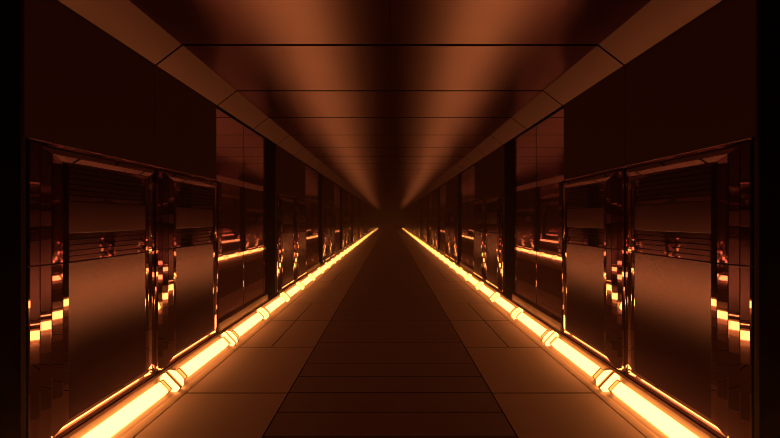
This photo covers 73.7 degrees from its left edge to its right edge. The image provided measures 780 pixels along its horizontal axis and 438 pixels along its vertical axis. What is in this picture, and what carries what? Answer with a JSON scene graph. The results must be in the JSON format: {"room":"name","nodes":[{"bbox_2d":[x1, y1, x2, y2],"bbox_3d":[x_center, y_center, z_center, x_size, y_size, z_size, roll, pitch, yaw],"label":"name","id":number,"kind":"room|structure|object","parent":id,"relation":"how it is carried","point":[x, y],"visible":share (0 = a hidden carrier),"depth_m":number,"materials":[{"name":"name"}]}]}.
{"room":"futuristic corridor","nodes":[
{"label":"futuristic corridor","id":0,"kind":"room"},
{"bbox_2d":[129,0,650,208],"bbox_3d":[0.000,-1.500,38.085,3.585,0.001,83.144,0,0,0],"label":"ceiling","id":1,"kind":"structure","parent":0,"point":[385,182],"depth_m":5.05,"materials":[{"name":"metal"}]},
{"bbox_2d":[58,0,377,209],"bbox_3d":[-1.905,-1.414,38.085,0.226,0.173,83.168,0,0,0],"label":"trim","id":2,"kind":"structure","parent":1,"relation":"attached to","point":[121,19],"depth_m":4.73,"materials":[{"name":"metal"}]},
{"bbox_2d":[402,0,721,209],"bbox_3d":[1.905,-1.414,38.085,0.226,0.173,83.168,0,0,0],"label":"trim","id":3,"kind":"structure","parent":1,"relation":"attached to","point":[658,19],"depth_m":4.72,"materials":[{"name":"metal"}]},
{"bbox_2d":[134,229,645,437],"bbox_3d":[0.000,1.501,38.085,3.510,0.002,83.172,0,0,0],"label":"floor","id":4,"kind":"structure","parent":0,"point":[240,398],"depth_m":5.05,"materials":[{"name":"tile"}]},
{"bbox_2d":[63,229,377,437],"bbox_3d":[-1.880,1.440,38.085,0.226,0.219,83.200,0,0,0],"label":"trim","id":5,"kind":"structure","parent":4,"relation":"on","point":[145,418],"depth_m":4.74,"materials":[{"name":"glowing light strip"}]},
{"bbox_2d":[81,382,167,437],"bbox_3d":[-1.876,1.395,3.480,0.150,0.154,1.600,0,0,0],"label":"tube light","id":6,"kind":"object","parent":5,"relation":"attached to","point":[116,422],"visible":1,"depth_m":3.68,"materials":[{"name":"glass"}]},
{"bbox_2d":[157,338,227,393],"bbox_3d":[-1.876,1.395,5.080,0.150,0.154,1.600,0,0,0],"label":"tube light","id":7,"kind":"object","parent":5,"relation":"attached to","point":[172,380],"visible":0.98,"depth_m":4.78,"materials":[{"name":"glass"}]},
{"bbox_2d":[222,312,262,345],"bbox_3d":[-1.876,1.395,6.680,0.150,0.154,1.600,0,0,0],"label":"tube light","id":8,"kind":"object","parent":5,"relation":"attached to","point":[231,337],"visible":0.94,"depth_m":6.41,"materials":[{"name":"glass"}]},
{"bbox_2d":[257,296,284,318],"bbox_3d":[-1.876,1.395,8.280,0.150,0.154,1.600,0,0,0],"label":"tube light","id":9,"kind":"object","parent":5,"relation":"attached to","point":[264,312],"visible":0.95,"depth_m":8.05,"materials":[{"name":"glass"}]},
{"bbox_2d":[280,285,300,301],"bbox_3d":[-1.876,1.395,9.880,0.150,0.154,1.600,0,0,0],"label":"tube light","id":10,"kind":"object","parent":5,"relation":"attached to","point":[287,295],"visible":0.94,"depth_m":9.65,"materials":[{"name":"glass"}]},
{"bbox_2d":[296,276,311,289],"bbox_3d":[-1.876,1.395,11.480,0.150,0.154,1.600,0,0,0],"label":"tube light","id":11,"kind":"object","parent":5,"relation":"attached to","point":[303,283],"visible":0.94,"depth_m":11.22,"materials":[{"name":"glass"}]},
{"bbox_2d":[309,270,320,279],"bbox_3d":[-1.876,1.395,13.080,0.150,0.154,1.600,0,0,0],"label":"tube light","id":12,"kind":"object","parent":5,"relation":"attached to","point":[317,272],"visible":0.98,"depth_m":12.85,"materials":[{"name":"glass"}]},
{"bbox_2d":[318,264,328,272],"bbox_3d":[-1.876,1.395,14.680,0.150,0.154,1.600,0,0,0],"label":"tube light","id":13,"kind":"object","parent":5,"relation":"attached to","point":[326,266],"visible":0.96,"depth_m":14.51,"materials":[{"name":"glass"}]},
{"bbox_2d":[263,228,516,437],"bbox_3d":[0.000,1.501,39.686,1.743,0.002,85.894,0,0,0],"label":"walkway","id":14,"kind":"structure","parent":4,"relation":"on","point":[389,299],"depth_m":4.98,"materials":[{"name":"brown metal"}]},
{"bbox_2d":[402,229,716,437],"bbox_3d":[1.880,1.440,38.085,0.226,0.219,83.200,0,0,0],"label":"trim","id":15,"kind":"structure","parent":4,"relation":"on","point":[634,418],"depth_m":4.74,"materials":[{"name":"metal"}]},
{"bbox_2d":[451,264,461,272],"bbox_3d":[1.876,1.395,14.680,0.150,0.154,1.600,0,0,0],"label":"tube light","id":16,"kind":"object","parent":15,"relation":"attached to","point":[453,266],"visible":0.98,"depth_m":14.51,"materials":[{"name":"glass"}]},
{"bbox_2d":[459,270,470,279],"bbox_3d":[1.876,1.395,13.080,0.150,0.154,1.600,0,0,0],"label":"tube light","id":17,"kind":"object","parent":15,"relation":"attached to","point":[461,272],"visible":0.96,"depth_m":12.85,"materials":[{"name":"glass"}]},
{"bbox_2d":[468,276,483,289],"bbox_3d":[1.876,1.395,11.480,0.150,0.154,1.600,0,0,0],"label":"tube light","id":18,"kind":"object","parent":15,"relation":"attached to","point":[476,283],"visible":0.94,"depth_m":11.22,"materials":[{"name":"glass"}]},
{"bbox_2d":[479,285,499,301],"bbox_3d":[1.876,1.395,9.880,0.150,0.154,1.600,0,0,0],"label":"tube light","id":19,"kind":"object","parent":15,"relation":"attached to","point":[492,295],"visible":0.92,"depth_m":9.65,"materials":[{"name":"glass"}]},
{"bbox_2d":[495,296,522,318],"bbox_3d":[1.876,1.395,8.280,0.150,0.154,1.600,0,0,0],"label":"tube light","id":20,"kind":"object","parent":15,"relation":"attached to","point":[515,312],"visible":0.97,"depth_m":8.05,"materials":[{"name":"glass"}]},
{"bbox_2d":[517,312,557,345],"bbox_3d":[1.876,1.395,6.680,0.150,0.154,1.600,0,0,0],"label":"tube light","id":21,"kind":"object","parent":15,"relation":"attached to","point":[548,337],"visible":0.96,"depth_m":6.41,"materials":[{"name":"glass"}]},
{"bbox_2d":[552,338,622,393],"bbox_3d":[1.876,1.395,5.080,0.150,0.154,1.600,0,0,0],"label":"tube light","id":22,"kind":"object","parent":15,"relation":"attached to","point":[607,380],"visible":0.98,"depth_m":4.78,"materials":[{"name":"glass"}]},
{"bbox_2d":[612,382,698,437],"bbox_3d":[1.876,1.395,3.480,0.150,0.154,1.600,0,0,0],"label":"tube light","id":23,"kind":"object","parent":15,"relation":"attached to","point":[663,422],"visible":1,"depth_m":3.68,"materials":[{"name":"glass"}]},
{"bbox_2d":[377,210,402,228],"bbox_3d":[0.000,0.000,82.635,4.300,3.200,0.100,0,0,0],"label":"wall","id":24,"kind":"structure","parent":0,"point":[385,218],"depth_m":82.58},
{"bbox_2d":[133,228,646,437],"bbox_3d":[0.000,1.562,39.585,3.532,0.117,86.200,0,0,0],"label":"trim","id":25,"kind":"structure","parent":0,"point":[379,228],"depth_m":4.81,"materials":[{"name":"metal"}]},
{"bbox_2d":[182,44,597,209],"bbox_3d":[0.000,-1.551,39.585,4.300,0.098,86.200,0,0,0],"label":"trim","id":26,"kind":"structure","parent":0,"point":[182,44],"depth_m":4.50,"materials":[{"name":"black metal"}]},
{"bbox_3d":[-2.200,0.000,39.585,0.100,3.200,86.200,0,0,0],"label":"wall","id":27,"kind":"structure","parent":0,"visible":0},
{"bbox_2d":[0,0,20,437],"bbox_3d":[-2.092,0.006,2.485,0.106,2.786,0.794,0,0,0],"label":"column","id":28,"kind":"structure","parent":27,"relation":"attached to","point":[10,10],"depth_m":2.80,"materials":[{"name":"metal"}]},
{"bbox_2d":[21,0,153,165],"bbox_3d":[-2.089,-0.906,3.685,0.120,0.902,1.592,0,0,0],"label":"wall panel","id":29,"kind":"object","parent":27,"relation":"attached to","point":[83,88],"visible":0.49,"depth_m":3.42,"materials":[{"name":"brown metal"}]},
{"bbox_2d":[21,137,156,437],"bbox_3d":[-2.058,0.453,3.685,0.184,1.811,1.596,0,0,0],"label":"wall panel","id":30,"kind":"object","parent":27,"relation":"attached to","point":[89,219],"visible":0.98,"depth_m":3.32,"materials":[{"name":"brown metal"}]},
{"bbox_2d":[69,167,144,204],"bbox_3d":[-1.995,-0.215,3.685,0.053,0.210,1.000,0,0,0],"label":"vent grille","id":31,"kind":"object","parent":30,"relation":"attached to","point":[87,185],"depth_m":3.59,"materials":[{"name":"black metal"}]},
{"bbox_2d":[69,230,144,261],"bbox_3d":[-1.995,0.177,3.685,0.053,0.175,1.000,0,0,0],"label":"vent grille","id":32,"kind":"object","parent":30,"relation":"attached to","point":[84,245],"depth_m":3.59,"materials":[{"name":"brown metal"}]},
{"bbox_2d":[154,64,215,179],"bbox_3d":[-2.089,-0.906,5.285,0.120,0.902,1.592,0,0,0],"label":"wall panel","id":33,"kind":"object","parent":27,"relation":"attached to","point":[184,119],"visible":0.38,"depth_m":5.09,"materials":[{"name":"brown metal"}]},
{"bbox_2d":[156,167,217,373],"bbox_3d":[-2.058,0.453,5.285,0.184,1.811,1.596,0,0,0],"label":"wall panel","id":34,"kind":"object","parent":27,"relation":"attached to","point":[187,204],"visible":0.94,"depth_m":5.00,"materials":[{"name":"brown metal"}]},
{"bbox_2d":[175,227,212,247],"bbox_3d":[-1.995,0.177,5.285,0.053,0.175,1.000,0,0,0],"label":"vent grille","id":35,"kind":"object","parent":34,"relation":"attached to","point":[185,237],"depth_m":5.21,"materials":[{"name":"brown metal"}]},
{"bbox_2d":[176,184,212,208],"bbox_3d":[-1.995,-0.215,5.285,0.053,0.210,1.000,0,0,0],"label":"vent grille","id":36,"kind":"object","parent":34,"relation":"attached to","point":[188,196],"depth_m":5.21,"materials":[{"name":"black metal"}]},
{"bbox_2d":[216,105,264,320],"bbox_3d":[-2.094,-0.069,7.285,0.111,2.576,2.394,0,0,0],"label":"glass panel","id":37,"kind":"object","parent":27,"relation":"attached to","point":[240,149],"visible":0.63,"depth_m":7.04,"materials":[{"name":"glass"}]},
{"bbox_2d":[265,137,274,299],"bbox_3d":[-2.092,0.006,8.885,0.106,2.786,0.794,0,0,0],"label":"column","id":38,"kind":"structure","parent":27,"relation":"attached to","point":[269,145],"depth_m":8.83,"materials":[{"name":"metal"}]},
{"bbox_2d":[275,144,292,196],"bbox_3d":[-2.089,-0.906,10.085,0.120,0.902,1.592,0,0,0],"label":"wall panel","id":39,"kind":"object","parent":27,"relation":"attached to","point":[283,159],"visible":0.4,"depth_m":9.91,"materials":[{"name":"brown metal"}]},
{"bbox_2d":[275,194,293,294],"bbox_3d":[-2.058,0.453,10.085,0.184,1.811,1.596,0,0,0],"label":"glass panel","id":40,"kind":"object","parent":27,"relation":"attached to","point":[284,205],"visible":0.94,"depth_m":9.70,"materials":[{"name":"glass"}]},
{"bbox_2d":[283,202,292,213],"bbox_3d":[-1.995,-0.215,10.085,0.053,0.210,1.000,0,0,0],"label":"vent grille","id":41,"kind":"object","parent":40,"relation":"attached to","point":[287,206],"depth_m":10.05,"materials":[{"name":"black metal"}]},
{"bbox_2d":[283,223,292,232],"bbox_3d":[-1.995,0.177,10.085,0.053,0.175,1.000,0,0,0],"label":"vent grille","id":42,"kind":"object","parent":40,"relation":"attached to","point":[287,227],"depth_m":10.05,"materials":[{"name":"brown metal"}]},
{"bbox_2d":[218,228,375,333],"bbox_3d":[-2.072,1.385,38.085,0.155,0.330,83.200,0,0,0],"label":"baseboard","id":43,"kind":"structure","parent":27,"relation":"attached to","point":[227,321],"depth_m":7.23,"materials":[{"name":"metal"}]},
{"bbox_2d":[293,155,304,199],"bbox_3d":[-2.089,-0.906,11.685,0.120,0.902,1.592,0,0,0],"label":"wall panel","id":44,"kind":"object","parent":27,"relation":"attached to","point":[298,165],"visible":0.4,"depth_m":11.53,"materials":[{"name":"brown metal"}]},
{"bbox_2d":[294,197,306,282],"bbox_3d":[-2.058,0.453,11.685,0.184,1.811,1.596,0,0,0],"label":"glass panel","id":45,"kind":"object","parent":27,"relation":"attached to","point":[300,205],"visible":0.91,"depth_m":11.43,"materials":[{"name":"glass"}]},
{"bbox_2d":[299,204,305,213],"bbox_3d":[-1.995,-0.215,11.685,0.053,0.210,1.000,0,0,0],"label":"vent grille","id":46,"kind":"object","parent":45,"relation":"attached to","point":[302,207],"depth_m":11.70,"materials":[{"name":"black metal"}]},
{"bbox_2d":[299,223,305,230],"bbox_3d":[-1.995,0.177,11.685,0.053,0.175,1.000,0,0,0],"label":"vent grille","id":47,"kind":"object","parent":45,"relation":"attached to","point":[302,226],"depth_m":11.70,"materials":[{"name":"brown metal"}]},
{"bbox_2d":[305,163,318,267],"bbox_3d":[-2.094,-0.069,13.685,0.111,2.576,2.394,0,0,0],"label":"glass panel","id":48,"kind":"object","parent":27,"relation":"attached to","point":[311,175],"visible":0.7,"depth_m":13.75,"materials":[{"name":"brown glass"}]},
{"bbox_2d":[319,173,321,264],"bbox_3d":[-2.092,0.006,15.285,0.106,2.786,0.794,0,0,0],"label":"column","id":49,"kind":"structure","parent":27,"relation":"attached to","point":[320,174],"depth_m":15.30,"materials":[{"name":"metal"}]},
{"bbox_2d":[322,204,329,263],"bbox_3d":[-2.058,0.453,16.485,0.184,1.811,1.596,0,0,0],"label":"glass panel","id":50,"kind":"object","parent":27,"relation":"attached to","point":[325,208],"visible":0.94,"depth_m":15.90,"materials":[{"name":"glass"}]},
{"bbox_2d":[330,206,334,258],"bbox_3d":[-2.058,0.453,18.085,0.184,1.811,1.596,0,0,0],"label":"glass panel","id":51,"kind":"object","parent":27,"relation":"attached to","point":[332,208],"visible":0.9,"depth_m":17.79,"materials":[{"name":"glass"}]},
{"bbox_2d":[334,182,339,250],"bbox_3d":[-2.094,-0.069,20.085,0.111,2.576,2.394,0,0,0],"label":"glass panel","id":52,"kind":"object","parent":27,"relation":"attached to","point":[336,186],"visible":0.51,"depth_m":20.31,"materials":[{"name":"brown glass"}]},
{"bbox_2d":[340,186,341,250],"bbox_3d":[-2.092,0.006,21.685,0.106,2.786,0.794,0,0,0],"label":"column","id":53,"kind":"structure","parent":27,"relation":"attached to","point":[340,186],"depth_m":21.93,"materials":[{"name":"metal"}]},
{"bbox_2d":[342,208,345,250],"bbox_3d":[-2.058,0.453,22.885,0.184,1.811,1.596,0,0,0],"label":"glass panel","id":54,"kind":"object","parent":27,"relation":"attached to","point":[343,210],"visible":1,"depth_m":22.21,"materials":[{"name":"glass"}]},
{"bbox_2d":[346,209,348,247],"bbox_3d":[-2.058,0.453,24.485,0.184,1.811,1.596,0,0,0],"label":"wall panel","id":55,"kind":"object","parent":27,"relation":"attached to","point":[347,210],"visible":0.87,"depth_m":24.07,"materials":[{"name":"brown metal"}]},
{"bbox_2d":[348,192,351,242],"bbox_3d":[-2.094,-0.069,26.485,0.111,2.576,2.394,0,0,0],"label":"glass panel","id":56,"kind":"object","parent":27,"relation":"attached to","point":[349,193],"visible":0.6,"depth_m":26.99,"materials":[{"name":"brown glass"}]},
{"bbox_2d":[352,194,352,241],"bbox_3d":[-2.092,0.006,28.085,0.106,2.786,0.794,0,0,0],"label":"column","id":57,"kind":"structure","parent":27,"relation":"attached to","point":[352,194],"depth_m":28.36,"materials":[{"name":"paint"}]},
{"bbox_2d":[353,211,355,242],"bbox_3d":[-2.058,0.453,29.285,0.184,1.811,1.596,0,0,0],"label":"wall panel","id":58,"kind":"object","parent":27,"relation":"attached to","point":[354,212],"visible":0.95,"depth_m":28.82,"materials":[{"name":"brown metal"}]},
{"bbox_2d":[355,211,356,240],"bbox_3d":[-2.058,0.453,30.885,0.184,1.811,1.596,0,0,0],"label":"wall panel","id":59,"kind":"object","parent":27,"relation":"attached to","point":[355,211],"visible":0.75,"depth_m":30.54,"materials":[{"name":"brown metal"}]},
{"bbox_2d":[357,198,358,237],"bbox_3d":[-2.094,-0.069,32.885,0.111,2.576,2.394,0,0,0],"label":"glass panel","id":60,"kind":"object","parent":27,"relation":"attached to","point":[357,198],"visible":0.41,"depth_m":33.32,"materials":[{"name":"brown glass"}]},
{"bbox_2d":[359,199,359,237],"bbox_3d":[-2.092,0.006,34.485,0.106,2.786,0.794,0,0,0],"label":"column","id":61,"kind":"structure","parent":27,"relation":"attached to","point":[359,199],"depth_m":34.87,"materials":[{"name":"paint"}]},
{"bbox_2d":[360,212,361,238],"bbox_3d":[-2.058,0.453,35.685,0.184,1.811,1.596,0,0,0],"label":"upper cabinet","id":62,"kind":"object","parent":27,"relation":"attached to","point":[360,212],"visible":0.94,"depth_m":35.34,"materials":[{"name":"brown metal"}]},
{"bbox_2d":[362,201,363,234],"bbox_3d":[-2.094,-0.069,39.285,0.111,2.576,2.394,0,0,0],"label":"glass panel","id":63,"kind":"object","parent":27,"relation":"attached to","point":[362,201],"visible":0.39,"depth_m":40.23,"materials":[{"name":"brown glass"}]},
{"bbox_2d":[364,213,365,235],"bbox_3d":[-2.058,0.453,42.085,0.184,1.811,1.596,0,0,0],"label":"upper cabinet","id":64,"kind":"object","parent":27,"relation":"attached to","point":[364,213],"visible":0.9,"depth_m":41.29,"materials":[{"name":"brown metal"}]},
{"bbox_2d":[370,215,371,230],"bbox_3d":[-2.058,0.453,54.885,0.184,1.811,1.596,0,0,0],"label":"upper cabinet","id":65,"kind":"object","parent":27,"relation":"attached to","point":[370,215],"visible":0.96,"depth_m":54.09,"materials":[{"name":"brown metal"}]},
{"bbox_3d":[2.200,0.000,39.585,0.100,3.200,86.200,0,0,0],"label":"wall","id":66,"kind":"structure","parent":0,"visible":0},
{"bbox_2d":[408,215,409,230],"bbox_3d":[2.058,0.453,54.885,0.184,1.811,1.596,0,0,0],"label":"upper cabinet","id":67,"kind":"object","parent":66,"relation":"attached to","point":[409,215],"visible":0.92,"depth_m":54.09,"materials":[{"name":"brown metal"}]},
{"bbox_2d":[414,213,415,235],"bbox_3d":[2.058,0.453,42.085,0.184,1.811,1.596,0,0,0],"label":"upper cabinet","id":68,"kind":"object","parent":66,"relation":"attached to","point":[414,213],"visible":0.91,"depth_m":41.29,"materials":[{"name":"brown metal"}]},
{"bbox_2d":[416,201,417,234],"bbox_3d":[2.094,-0.069,39.285,0.111,2.576,2.394,0,0,0],"label":"glass panel","id":69,"kind":"object","parent":66,"relation":"attached to","point":[417,201],"visible":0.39,"depth_m":40.23,"materials":[{"name":"brown glass"}]},
{"bbox_2d":[418,212,419,238],"bbox_3d":[2.058,0.453,35.685,0.184,1.811,1.596,0,0,0],"label":"upper cabinet","id":70,"kind":"object","parent":66,"relation":"attached to","point":[419,212],"visible":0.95,"depth_m":35.34,"materials":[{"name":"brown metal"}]},
{"bbox_2d":[420,199,420,237],"bbox_3d":[2.092,0.006,34.485,0.106,2.786,0.794,0,0,0],"label":"column","id":71,"kind":"structure","parent":66,"relation":"attached to","point":[420,199],"depth_m":34.87,"materials":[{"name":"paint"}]},
{"bbox_2d":[421,198,422,237],"bbox_3d":[2.094,-0.069,32.885,0.111,2.576,2.394,0,0,0],"label":"glass panel","id":72,"kind":"object","parent":66,"relation":"attached to","point":[421,198],"visible":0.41,"depth_m":33.32,"materials":[{"name":"brown glass"}]},
{"bbox_2d":[423,211,424,240],"bbox_3d":[2.058,0.453,30.885,0.184,1.811,1.596,0,0,0],"label":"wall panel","id":73,"kind":"object","parent":66,"relation":"attached to","point":[423,211],"visible":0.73,"depth_m":30.54,"materials":[{"name":"brown metal"}]},
{"bbox_2d":[424,211,426,242],"bbox_3d":[2.058,0.453,29.285,0.184,1.811,1.596,0,0,0],"label":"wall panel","id":74,"kind":"object","parent":66,"relation":"attached to","point":[425,212],"visible":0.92,"depth_m":28.82,"materials":[{"name":"brown metal"}]},
{"bbox_2d":[427,194,427,241],"bbox_3d":[2.092,0.006,28.085,0.106,2.786,0.794,0,0,0],"label":"column","id":75,"kind":"structure","parent":66,"relation":"attached to","point":[427,194],"depth_m":28.36,"materials":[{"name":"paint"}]},
{"bbox_2d":[428,192,431,242],"bbox_3d":[2.094,-0.069,26.485,0.111,2.576,2.394,0,0,0],"label":"glass panel","id":76,"kind":"object","parent":66,"relation":"attached to","point":[430,193],"visible":0.6,"depth_m":26.99,"materials":[{"name":"brown glass"}]},
{"bbox_2d":[431,209,433,247],"bbox_3d":[2.058,0.453,24.485,0.184,1.811,1.596,0,0,0],"label":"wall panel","id":77,"kind":"object","parent":66,"relation":"attached to","point":[432,210],"visible":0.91,"depth_m":24.07,"materials":[{"name":"brown metal"}]},
{"bbox_2d":[434,208,437,250],"bbox_3d":[2.058,0.453,22.885,0.184,1.811,1.596,0,0,0],"label":"glass panel","id":78,"kind":"object","parent":66,"relation":"attached to","point":[435,210],"visible":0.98,"depth_m":22.21,"materials":[{"name":"glass"}]},
{"bbox_2d":[438,186,439,250],"bbox_3d":[2.092,0.006,21.685,0.106,2.786,0.794,0,0,0],"label":"column","id":79,"kind":"structure","parent":66,"relation":"attached to","point":[439,186],"depth_m":21.93,"materials":[{"name":"metal"}]},
{"bbox_2d":[440,182,445,250],"bbox_3d":[2.094,-0.069,20.085,0.111,2.576,2.394,0,0,0],"label":"glass panel","id":80,"kind":"object","parent":66,"relation":"attached to","point":[443,186],"visible":0.51,"depth_m":20.31,"materials":[{"name":"brown glass"}]},
{"bbox_2d":[445,206,449,258],"bbox_3d":[2.058,0.453,18.085,0.184,1.811,1.596,0,0,0],"label":"glass panel","id":81,"kind":"object","parent":66,"relation":"attached to","point":[447,208],"visible":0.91,"depth_m":17.79,"materials":[{"name":"glass"}]},
{"bbox_2d":[450,204,457,263],"bbox_3d":[2.058,0.453,16.485,0.184,1.811,1.596,0,0,0],"label":"glass panel","id":82,"kind":"object","parent":66,"relation":"attached to","point":[453,208],"visible":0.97,"depth_m":15.90,"materials":[{"name":"glass"}]},
{"bbox_2d":[458,173,460,264],"bbox_3d":[2.092,0.006,15.285,0.106,2.786,0.794,0,0,0],"label":"column","id":83,"kind":"structure","parent":66,"relation":"attached to","point":[459,174],"depth_m":15.30,"materials":[{"name":"metal"}]},
{"bbox_2d":[461,163,474,267],"bbox_3d":[2.094,-0.069,13.685,0.111,2.576,2.394,0,0,0],"label":"glass panel","id":84,"kind":"object","parent":66,"relation":"attached to","point":[468,175],"visible":0.7,"depth_m":13.75,"materials":[{"name":"brown glass"}]},
{"bbox_2d":[473,197,485,282],"bbox_3d":[2.058,0.453,11.685,0.184,1.811,1.596,0,0,0],"label":"glass panel","id":85,"kind":"object","parent":66,"relation":"attached to","point":[479,205],"visible":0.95,"depth_m":11.43,"materials":[{"name":"glass"}]},
{"bbox_2d":[474,204,480,213],"bbox_3d":[1.995,-0.215,11.685,0.053,0.210,1.000,0,0,0],"label":"vent grille","id":86,"kind":"object","parent":85,"relation":"attached to","point":[477,207],"depth_m":11.70,"materials":[{"name":"black metal"}]},
{"bbox_2d":[474,223,480,230],"bbox_3d":[1.995,0.177,11.685,0.053,0.175,1.000,0,0,0],"label":"vent grille","id":87,"kind":"object","parent":85,"relation":"attached to","point":[477,226],"depth_m":11.70,"materials":[{"name":"brown metal"}]},
{"bbox_2d":[475,155,486,199],"bbox_3d":[2.089,-0.906,11.685,0.120,0.902,1.592,0,0,0],"label":"wall panel","id":88,"kind":"object","parent":66,"relation":"attached to","point":[481,165],"visible":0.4,"depth_m":11.53,"materials":[{"name":"brown metal"}]},
{"bbox_2d":[404,228,561,333],"bbox_3d":[2.072,1.385,38.085,0.155,0.330,83.200,0,0,0],"label":"baseboard","id":89,"kind":"structure","parent":66,"relation":"attached to","point":[552,321],"depth_m":7.23,"materials":[{"name":"metal"}]},
{"bbox_2d":[486,194,504,294],"bbox_3d":[2.058,0.453,10.085,0.184,1.811,1.596,0,0,0],"label":"glass panel","id":90,"kind":"object","parent":66,"relation":"attached to","point":[495,205],"visible":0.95,"depth_m":9.70,"materials":[{"name":"glass"}]},
{"bbox_2d":[487,202,496,213],"bbox_3d":[1.995,-0.215,10.085,0.053,0.210,1.000,0,0,0],"label":"vent grille","id":91,"kind":"object","parent":90,"relation":"attached to","point":[491,206],"depth_m":10.05,"materials":[{"name":"black metal"}]},
{"bbox_2d":[487,223,496,232],"bbox_3d":[1.995,0.177,10.085,0.053,0.175,1.000,0,0,0],"label":"vent grille","id":92,"kind":"object","parent":90,"relation":"attached to","point":[491,227],"depth_m":10.05,"materials":[{"name":"brown metal"}]},
{"bbox_2d":[487,144,504,196],"bbox_3d":[2.089,-0.906,10.085,0.120,0.902,1.592,0,0,0],"label":"wall panel","id":93,"kind":"object","parent":66,"relation":"attached to","point":[495,159],"visible":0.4,"depth_m":9.91,"materials":[{"name":"brown metal"}]},
{"bbox_2d":[505,137,514,299],"bbox_3d":[2.092,0.006,8.885,0.106,2.786,0.794,0,0,0],"label":"column","id":94,"kind":"structure","parent":66,"relation":"attached to","point":[510,145],"depth_m":8.83,"materials":[{"name":"metal"}]},
{"bbox_2d":[515,105,563,320],"bbox_3d":[2.094,-0.069,7.285,0.111,2.576,2.394,0,0,0],"label":"glass panel","id":95,"kind":"object","parent":66,"relation":"attached to","point":[539,149],"visible":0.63,"depth_m":7.04,"materials":[{"name":"glass"}]},
{"bbox_2d":[562,167,623,373],"bbox_3d":[2.058,0.453,5.285,0.184,1.811,1.596,0,0,0],"label":"wall panel","id":96,"kind":"object","parent":66,"relation":"attached to","point":[592,204],"visible":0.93,"depth_m":5.00,"materials":[{"name":"brown metal"}]},
{"bbox_2d":[567,184,603,208],"bbox_3d":[1.995,-0.215,5.285,0.053,0.210,1.000,0,0,0],"label":"vent grille","id":97,"kind":"object","parent":96,"relation":"attached to","point":[586,196],"depth_m":5.21,"materials":[{"name":"black metal"}]},
{"bbox_2d":[567,227,604,247],"bbox_3d":[1.995,0.177,5.285,0.053,0.175,1.000,0,0,0],"label":"vent grille","id":98,"kind":"object","parent":96,"relation":"attached to","point":[581,237],"depth_m":5.21,"materials":[{"name":"brown metal"}]},
{"bbox_2d":[564,64,625,179],"bbox_3d":[2.089,-0.906,5.285,0.120,0.902,1.592,0,0,0],"label":"wall panel","id":99,"kind":"object","parent":66,"relation":"attached to","point":[595,119],"visible":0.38,"depth_m":5.11,"materials":[{"name":"brown metal"}]},
{"bbox_2d":[623,137,758,437],"bbox_3d":[2.058,0.453,3.685,0.184,1.811,1.596,0,0,0],"label":"wall panel","id":100,"kind":"object","parent":66,"relation":"attached to","point":[691,218],"visible":0.96,"depth_m":3.32,"materials":[{"name":"brown metal"}]},
{"bbox_2d":[635,167,710,204],"bbox_3d":[1.995,-0.215,3.685,0.053,0.210,1.000,0,0,0],"label":"vent grille","id":101,"kind":"object","parent":100,"relation":"attached to","point":[687,185],"depth_m":3.59,"materials":[{"name":"black metal"}]},
{"bbox_2d":[635,230,710,261],"bbox_3d":[1.995,0.177,3.685,0.053,0.175,1.000,0,0,0],"label":"vent grille","id":102,"kind":"object","parent":100,"relation":"attached to","point":[674,245],"depth_m":3.59,"materials":[{"name":"brown metal"}]},
{"bbox_2d":[626,0,758,165],"bbox_3d":[2.089,-0.906,3.685,0.120,0.902,1.592,0,0,0],"label":"wall panel","id":103,"kind":"object","parent":66,"relation":"attached to","point":[696,88],"visible":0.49,"depth_m":3.42,"materials":[{"name":"brown metal"}]},
{"bbox_2d":[759,0,779,437],"bbox_3d":[2.092,0.006,2.485,0.106,2.786,0.794,0,0,0],"label":"column","id":104,"kind":"structure","parent":66,"relation":"attached to","point":[769,10],"depth_m":2.80,"materials":[{"name":"metal"}]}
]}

